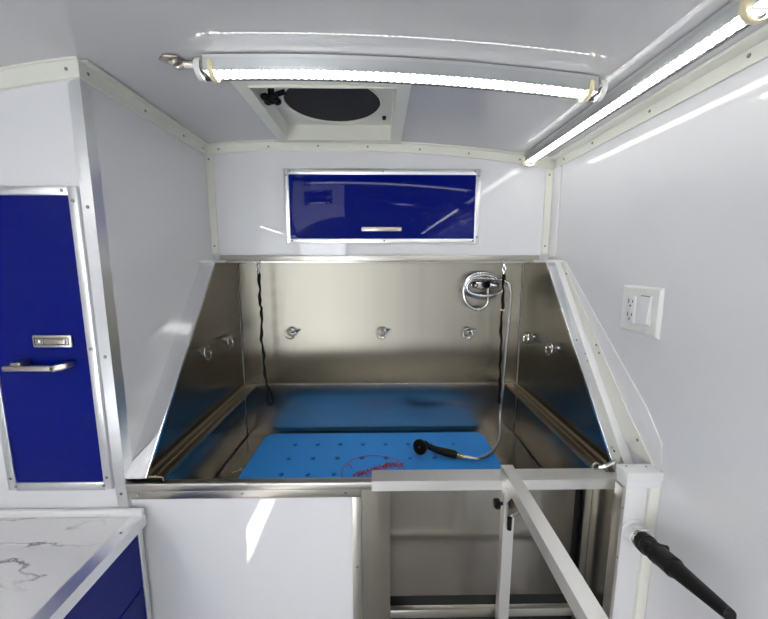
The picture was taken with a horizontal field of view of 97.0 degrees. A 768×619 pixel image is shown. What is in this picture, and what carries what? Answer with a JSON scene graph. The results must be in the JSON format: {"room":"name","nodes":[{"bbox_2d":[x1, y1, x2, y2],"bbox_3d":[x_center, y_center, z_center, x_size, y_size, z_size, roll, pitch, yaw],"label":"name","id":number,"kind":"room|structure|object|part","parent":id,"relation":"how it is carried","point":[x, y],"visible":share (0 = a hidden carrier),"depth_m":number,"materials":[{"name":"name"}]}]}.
{"room":"mobile pet grooming van","nodes":[
{"label":"mobile pet grooming van","id":0,"kind":"room"},
{"bbox_2d":[213,150,549,547],"bbox_3d":[-0.008,0.334,1.448,1.285,1.937,0.145,0,8,-1],"label":"wall","id":1,"kind":"structure","parent":0,"point":[249,186],"depth_m":1.27,"materials":[{"name":"white paint"}]},
{"bbox_2d":[205,155,218,253],"bbox_3d":[-0.636,-0.385,1.260,0.026,0.355,0.008,0,8,-1],"label":"trim","id":2,"kind":"structure","parent":1,"relation":"attached to","point":[208,158],"depth_m":1.26,"materials":[{"name":"white"}]},
{"bbox_2d":[205,139,555,168],"bbox_3d":[-0.007,-0.566,1.239,1.285,0.095,0.020,0,8,-1],"label":"trim","id":3,"kind":"structure","parent":1,"relation":"attached to","point":[274,144],"depth_m":1.24,"materials":[{"name":"white metal"}]},
{"bbox_2d":[283,168,480,242],"bbox_3d":[-0.005,-0.382,1.256,0.725,0.267,0.036,0,8,-1],"label":"upper cabinet","id":4,"kind":"object","parent":1,"relation":"attached to","point":[322,205],"visible":1,"depth_m":1.26,"materials":[{"name":"blue metal"}]},
{"bbox_3d":[-0.009,-0.298,1.264,0.148,0.016,0.028,0,8,-1],"label":"handle","id":5,"kind":"part","parent":4,"relation":"part of","materials":[{"name":"silver metal"}]},
{"bbox_2d":[541,169,553,253],"bbox_3d":[0.615,-0.366,1.281,0.026,0.310,0.008,0,8,-1],"label":"trim","id":6,"kind":"structure","parent":1,"relation":"attached to","point":[549,172],"depth_m":1.28,"materials":[{"name":"white"}]},
{"bbox_2d":[0,0,767,156],"bbox_3d":[-0.238,-0.340,-0.329,1.895,0.200,3.550,0,8,-1],"label":"ceiling","id":7,"kind":"structure","parent":0,"point":[610,40],"depth_m":0.66,"materials":[{"name":"grey paint"}]},
{"bbox_2d":[230,81,410,143],"bbox_3d":[-0.153,-0.597,1.007,0.433,0.065,0.433,0,8,-1],"label":"ceiling vent","id":8,"kind":"object","parent":7,"relation":"in","point":[293,111],"visible":0.86,"depth_m":1.04,"materials":[{"name":"white plastic"}]},
{"bbox_3d":[-0.295,-0.577,0.910,0.062,0.052,0.048,0,8,-1],"label":"crank knob","id":9,"kind":"part","parent":8,"relation":"part of","materials":[{"name":"black plastic"}]},
{"bbox_2d":[159,54,607,102],"bbox_3d":[0.000,-0.499,0.738,0.957,0.083,0.050,0,8,-1],"label":"tube light","id":10,"kind":"object","parent":7,"relation":"attached to","point":[216,68],"visible":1,"depth_m":0.72,"materials":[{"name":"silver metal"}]},
{"bbox_2d":[522,0,767,166],"bbox_3d":[0.530,-0.482,0.823,0.048,0.047,0.849,0,8,-1],"label":"tube light","id":11,"kind":"object","parent":7,"relation":"attached to","point":[737,16],"visible":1,"depth_m":0.63,"materials":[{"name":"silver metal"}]},
{"bbox_2d":[524,58,767,618],"bbox_3d":[0.684,0.581,-0.181,0.050,1.900,3.460,0,8,-1],"label":"wall","id":12,"kind":"structure","parent":0,"point":[676,202],"depth_m":0.70,"materials":[{"name":"white plastic"}]},
{"bbox_2d":[547,166,561,256],"bbox_3d":[0.632,-0.358,1.260,0.006,0.320,0.052,0,8,-1],"label":"trim","id":13,"kind":"structure","parent":12,"relation":"attached to","point":[557,173],"depth_m":1.25,"materials":[{"name":"white plastic"}]},
{"bbox_2d":[620,285,664,338],"bbox_3d":[0.634,0.002,0.848,0.017,0.119,0.126,0,8,-1],"label":"outlet plate","id":14,"kind":"object","parent":12,"relation":"attached to","point":[642,307],"visible":1,"depth_m":0.83,"materials":[{"name":"white plastic"}]},
{"bbox_2d":[625,295,636,322],"bbox_3d":[0.633,-0.002,0.873,0.004,0.070,0.031,0,8,-1],"label":"receptacle","id":15,"kind":"object","parent":14,"relation":"attached to","point":[630,300],"depth_m":0.87,"materials":[{"name":"white plastic"}]},
{"bbox_3d":[0.634,0.002,0.826,0.003,0.072,0.034,0,8,-1],"label":"switch frame","id":16,"kind":"part","parent":14,"relation":"part of","materials":[{"name":"white plastic"}]},
{"bbox_2d":[550,24,767,167],"bbox_3d":[0.644,-0.308,-0.390,0.032,0.037,3.295,0,8,-1],"label":"trim","id":17,"kind":"structure","parent":12,"relation":"attached to","point":[752,49],"depth_m":0.72,"materials":[{"name":"white metal"}]},
{"bbox_3d":[-0.238,1.549,-0.065,1.895,0.050,3.550,0,8,-1],"label":"floor","id":18,"kind":"structure","parent":0,"visible":0},
{"bbox_2d":[63,530,151,618],"bbox_3d":[-0.876,1.000,0.618,0.540,0.848,0.593,0,8,-1],"label":"base cabinet","id":19,"kind":"object","parent":18,"relation":"on","point":[122,591],"visible":0.41,"depth_m":0.80,"materials":[{"name":"blue"}]},
{"bbox_2d":[0,508,146,618],"bbox_3d":[-0.868,0.559,0.546,0.555,0.045,0.612,0,8,-1],"label":"countertop","id":20,"kind":"structure","parent":19,"relation":"on","point":[50,559],"depth_m":0.74,"materials":[{"name":"laminate"}]},
{"bbox_2d":[0,508,143,517],"bbox_3d":[-0.875,0.504,0.841,0.551,0.018,0.010,0,8,-1],"label":"trim","id":21,"kind":"structure","parent":20,"relation":"on","point":[73,512],"depth_m":0.84,"materials":[{"name":"white metal"}]},
{"bbox_3d":[-0.616,1.043,0.626,0.015,0.602,0.569,0,8,-1],"label":"door","id":22,"kind":"part","parent":19,"relation":"part of","materials":[{"name":"blue"}]},
{"bbox_3d":[-0.619,0.960,0.909,0.017,0.848,0.014,0,8,-1],"label":"corner trim","id":23,"kind":"part","parent":19,"relation":"part of","materials":[{"name":"silver metal"}]},
{"bbox_2d":[0,78,237,508],"bbox_3d":[-0.900,0.385,1.155,0.513,1.918,0.713,0,8,-1],"label":"closet","id":24,"kind":"object","parent":18,"relation":"on","point":[105,221],"visible":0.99,"depth_m":0.81,"materials":[{"name":"white plastic"}]},
{"bbox_3d":[-0.788,0.128,0.777,0.138,0.020,0.032,0,8,-1],"label":"handle","id":25,"kind":"part","parent":24,"relation":"part of","materials":[{"name":"silver metal"}]},
{"bbox_2d":[0,56,82,91],"bbox_3d":[-0.892,-0.444,0.711,0.518,0.157,0.012,0,8,-1],"label":"trim","id":26,"kind":"structure","parent":24,"relation":"attached to","point":[33,73],"depth_m":0.70,"materials":[{"name":"white"}]},
{"bbox_3d":[-0.793,0.087,0.790,0.212,0.678,0.005,0,8,-1],"label":"door","id":27,"kind":"part","parent":24,"relation":"part of","materials":[{"name":"blue metal"}]},
{"bbox_3d":[-0.793,0.088,0.788,0.250,0.719,0.008,0,8,-1],"label":"door frame","id":28,"kind":"part","parent":24,"relation":"part of","materials":[{"name":"silver metal"}]},
{"bbox_3d":[-0.898,0.428,0.845,0.506,1.917,0.012,0,8,-1],"label":"panel","id":29,"kind":"part","parent":24,"relation":"part of","materials":[{"name":"white plastic"}]},
{"bbox_3d":[-0.652,0.003,0.795,0.026,0.989,0.029,0,8,-1],"label":"corner trim","id":30,"kind":"part","parent":24,"relation":"part of","materials":[{"name":"silver metal"}]},
{"bbox_2d":[81,60,208,153],"bbox_3d":[-0.634,-0.539,0.965,0.022,0.036,0.510,0,8,-1],"label":"trim","id":31,"kind":"structure","parent":24,"relation":"attached to","point":[93,75],"depth_m":0.87,"materials":[{"name":"white"}]},
{"bbox_3d":[-0.652,0.381,1.183,0.012,1.918,0.663,0,8,-1],"label":"panel","id":32,"kind":"part","parent":24,"relation":"part of","materials":[{"name":"white plastic"}]},
{"bbox_2d":[125,255,663,618],"bbox_3d":[-0.003,0.582,1.162,1.283,1.526,0.719,0,8,-1],"label":"tub","id":33,"kind":"object","parent":18,"relation":"on","point":[226,546],"visible":0.98,"depth_m":1.05,"materials":[{"name":"silver metal"}]},
{"bbox_3d":[-0.598,0.224,1.133,0.003,0.752,0.619,0,8,-1],"label":"panel","id":34,"kind":"part","parent":33,"relation":"part of","materials":[{"name":"silver metal"}]},
{"bbox_3d":[-0.575,0.376,1.157,0.042,0.020,0.625,0,8,-1],"label":"rail","id":35,"kind":"part","parent":33,"relation":"part of","materials":[{"name":"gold metal"}]},
{"bbox_2d":[200,346,211,359],"bbox_3d":[-0.580,0.141,1.111,0.032,0.046,0.061,0,8,-1],"label":"ring","id":36,"kind":"object","parent":33,"relation":"attached to","point":[203,350],"visible":1,"depth_m":1.10,"materials":[{"name":"silver metal"}]},
{"bbox_2d":[224,336,233,347],"bbox_3d":[-0.582,0.120,1.279,0.032,0.046,0.061,0,8,-1],"label":"ring","id":37,"kind":"object","parent":33,"relation":"attached to","point":[229,338],"visible":1,"depth_m":1.27,"materials":[{"name":"silver metal"}]},
{"bbox_3d":[-0.350,0.912,0.927,0.580,0.936,0.006,0,8,-1],"label":"skirt panel","id":38,"kind":"part","parent":33,"relation":"part of","materials":[{"name":"white"}]},
{"bbox_3d":[-0.347,0.914,0.921,0.577,0.935,0.005,0,8,-1],"label":"skirt frame","id":39,"kind":"part","parent":33,"relation":"part of","materials":[{"name":"silver metal"}]},
{"bbox_2d":[255,260,273,404],"bbox_3d":[-0.462,0.097,1.315,0.048,0.574,0.016,0,8,-1],"label":"loop","id":40,"kind":"object","parent":33,"relation":"hanging from","point":[258,272],"visible":1,"depth_m":1.31,"materials":[{"name":"black fabric"}]},
{"bbox_3d":[-0.465,0.091,1.314,0.033,0.462,0.016,0,8,-1],"label":"cord","id":41,"kind":"part","parent":40,"relation":"part of","materials":[{"name":"black plastic"}]},
{"bbox_2d":[285,328,299,338],"bbox_3d":[-0.384,0.101,1.426,0.061,0.046,0.032,0,8,-1],"label":"ring","id":42,"kind":"object","parent":33,"relation":"attached to","point":[293,331],"visible":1,"depth_m":1.42,"materials":[{"name":"silver metal"}]},
{"bbox_2d":[238,432,500,478],"bbox_3d":[-0.036,0.572,1.282,0.932,0.020,0.395,0,8,-1],"label":"bath mat","id":43,"kind":"object","parent":33,"relation":"on","point":[304,455],"visible":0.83,"depth_m":1.31,"materials":[{"name":"blue rubber"}]},
{"bbox_3d":[-0.013,-0.196,1.294,1.212,0.022,0.012,0,8,-1],"label":"header trim","id":44,"kind":"part","parent":33,"relation":"part of","materials":[{"name":"silver metal"}]},
{"bbox_3d":[-0.011,0.436,1.493,1.180,0.233,0.004,0,8,-1],"label":"panel","id":45,"kind":"part","parent":33,"relation":"part of","materials":[{"name":"silver metal"}]},
{"bbox_3d":[-0.011,0.065,1.445,1.180,0.522,0.004,0,8,-1],"label":"panel","id":46,"kind":"part","parent":33,"relation":"part of","materials":[{"name":"silver metal"}]},
{"bbox_2d":[376,328,389,338],"bbox_3d":[-0.003,0.100,1.431,0.061,0.046,0.032,0,8,-1],"label":"ring","id":47,"kind":"object","parent":33,"relation":"attached to","point":[383,330],"visible":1,"depth_m":1.42,"materials":[{"name":"silver metal"}]},
{"bbox_2d":[413,271,512,460],"bbox_3d":[0.328,0.205,1.307,0.403,0.694,0.206,-7,10,-40],"label":"shower hose","id":48,"kind":"object","parent":33,"relation":"hanging from","point":[420,446],"visible":0.98,"depth_m":1.36,"materials":[{"name":"silver metal"}]},
{"bbox_3d":[0.217,0.537,1.292,0.123,0.040,0.031,3,8,19],"label":"spray handle","id":49,"kind":"part","parent":48,"relation":"part of","materials":[{"name":"black plastic"}]},
{"bbox_2d":[462,328,475,338],"bbox_3d":[0.360,0.100,1.437,0.061,0.046,0.032,0,8,-1],"label":"ring","id":50,"kind":"object","parent":33,"relation":"attached to","point":[468,330],"visible":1,"depth_m":1.43,"materials":[{"name":"silver metal"}]},
{"bbox_3d":[0.264,0.813,0.918,0.496,0.024,0.015,0,8,-1],"label":"recess sill","id":51,"kind":"part","parent":33,"relation":"part of","materials":[{"name":"silver metal"}]},
{"bbox_2d":[470,280,499,298],"bbox_3d":[0.421,-0.083,1.404,0.119,0.072,0.048,0,8,-1],"label":"water valve","id":52,"kind":"object","parent":33,"relation":"attached to","point":[486,285],"visible":0.97,"depth_m":1.40,"materials":[{"name":"silver metal"}]},
{"bbox_3d":[0.421,-0.102,1.419,0.119,0.038,0.012,0,8,-1],"label":"valve plate","id":53,"kind":"part","parent":52,"relation":"part of","materials":[{"name":"silver metal"}]},
{"bbox_3d":[0.465,-0.101,1.406,0.024,0.023,0.018,0,8,-1],"label":"valve knob","id":54,"kind":"part","parent":52,"relation":"part of","materials":[{"name":"silver metal"}]},
{"bbox_2d":[497,260,506,403],"bbox_3d":[0.456,0.096,1.328,0.028,0.576,0.016,0,8,-1],"label":"loop","id":55,"kind":"object","parent":33,"relation":"hanging from","point":[503,274],"visible":1,"depth_m":1.32,"materials":[{"name":"black fabric"}]},
{"bbox_2d":[523,332,534,343],"bbox_3d":[0.565,0.112,1.325,0.032,0.046,0.061,0,8,-1],"label":"ring","id":56,"kind":"object","parent":33,"relation":"attached to","point":[528,336],"visible":1,"depth_m":1.32,"materials":[{"name":"silver metal"}]},
{"bbox_2d":[493,465,608,618],"bbox_3d":[0.296,0.911,0.690,0.050,1.004,0.446,0,8,-1],"label":"folding support leg","id":57,"kind":"object","parent":33,"relation":"attached to","point":[516,499],"visible":1,"depth_m":0.68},
{"bbox_3d":[0.278,0.472,0.827,0.021,0.025,0.025,0,8,-1],"label":"lock knob","id":58,"kind":"part","parent":57,"relation":"part of","materials":[{"name":"black plastic"}]},
{"bbox_2d":[545,342,559,355],"bbox_3d":[0.568,0.135,1.147,0.032,0.046,0.061,0,8,-1],"label":"ring","id":59,"kind":"object","parent":33,"relation":"attached to","point":[556,347],"visible":1,"depth_m":1.14,"materials":[{"name":"silver metal"}]},
{"bbox_3d":[0.563,0.373,1.174,0.042,0.020,0.625,0,8,-1],"label":"rail","id":60,"kind":"part","parent":33,"relation":"part of","materials":[{"name":"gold metal"}]},
{"bbox_3d":[0.585,0.222,1.150,0.003,0.752,0.619,0,8,-1],"label":"panel","id":61,"kind":"part","parent":33,"relation":"part of","materials":[{"name":"silver metal"}]},
{"bbox_3d":[0.608,0.746,1.045,0.020,0.634,0.015,0,8,-1],"label":"recess post","id":62,"kind":"part","parent":33,"relation":"part of","materials":[{"name":"silver metal"}]},
{"bbox_3d":[0.636,0.099,1.009,0.006,0.481,0.483,0,8,-1],"label":"cove trim","id":63,"kind":"part","parent":33,"relation":"part of","materials":[{"name":"white"}]},
{"bbox_3d":[0.591,0.898,0.873,0.055,0.980,0.020,0,8,-1],"label":"post","id":64,"kind":"part","parent":33,"relation":"part of","materials":[{"name":"white plastic"}]},
{"bbox_2d":[621,519,736,618],"bbox_3d":[0.595,0.533,0.694,0.066,0.101,0.248,0,8,-1],"label":"hose","id":65,"kind":"object","parent":33,"relation":"attached to","point":[634,533],"visible":1,"depth_m":0.68,"materials":[{"name":"black plastic"}]}
]}

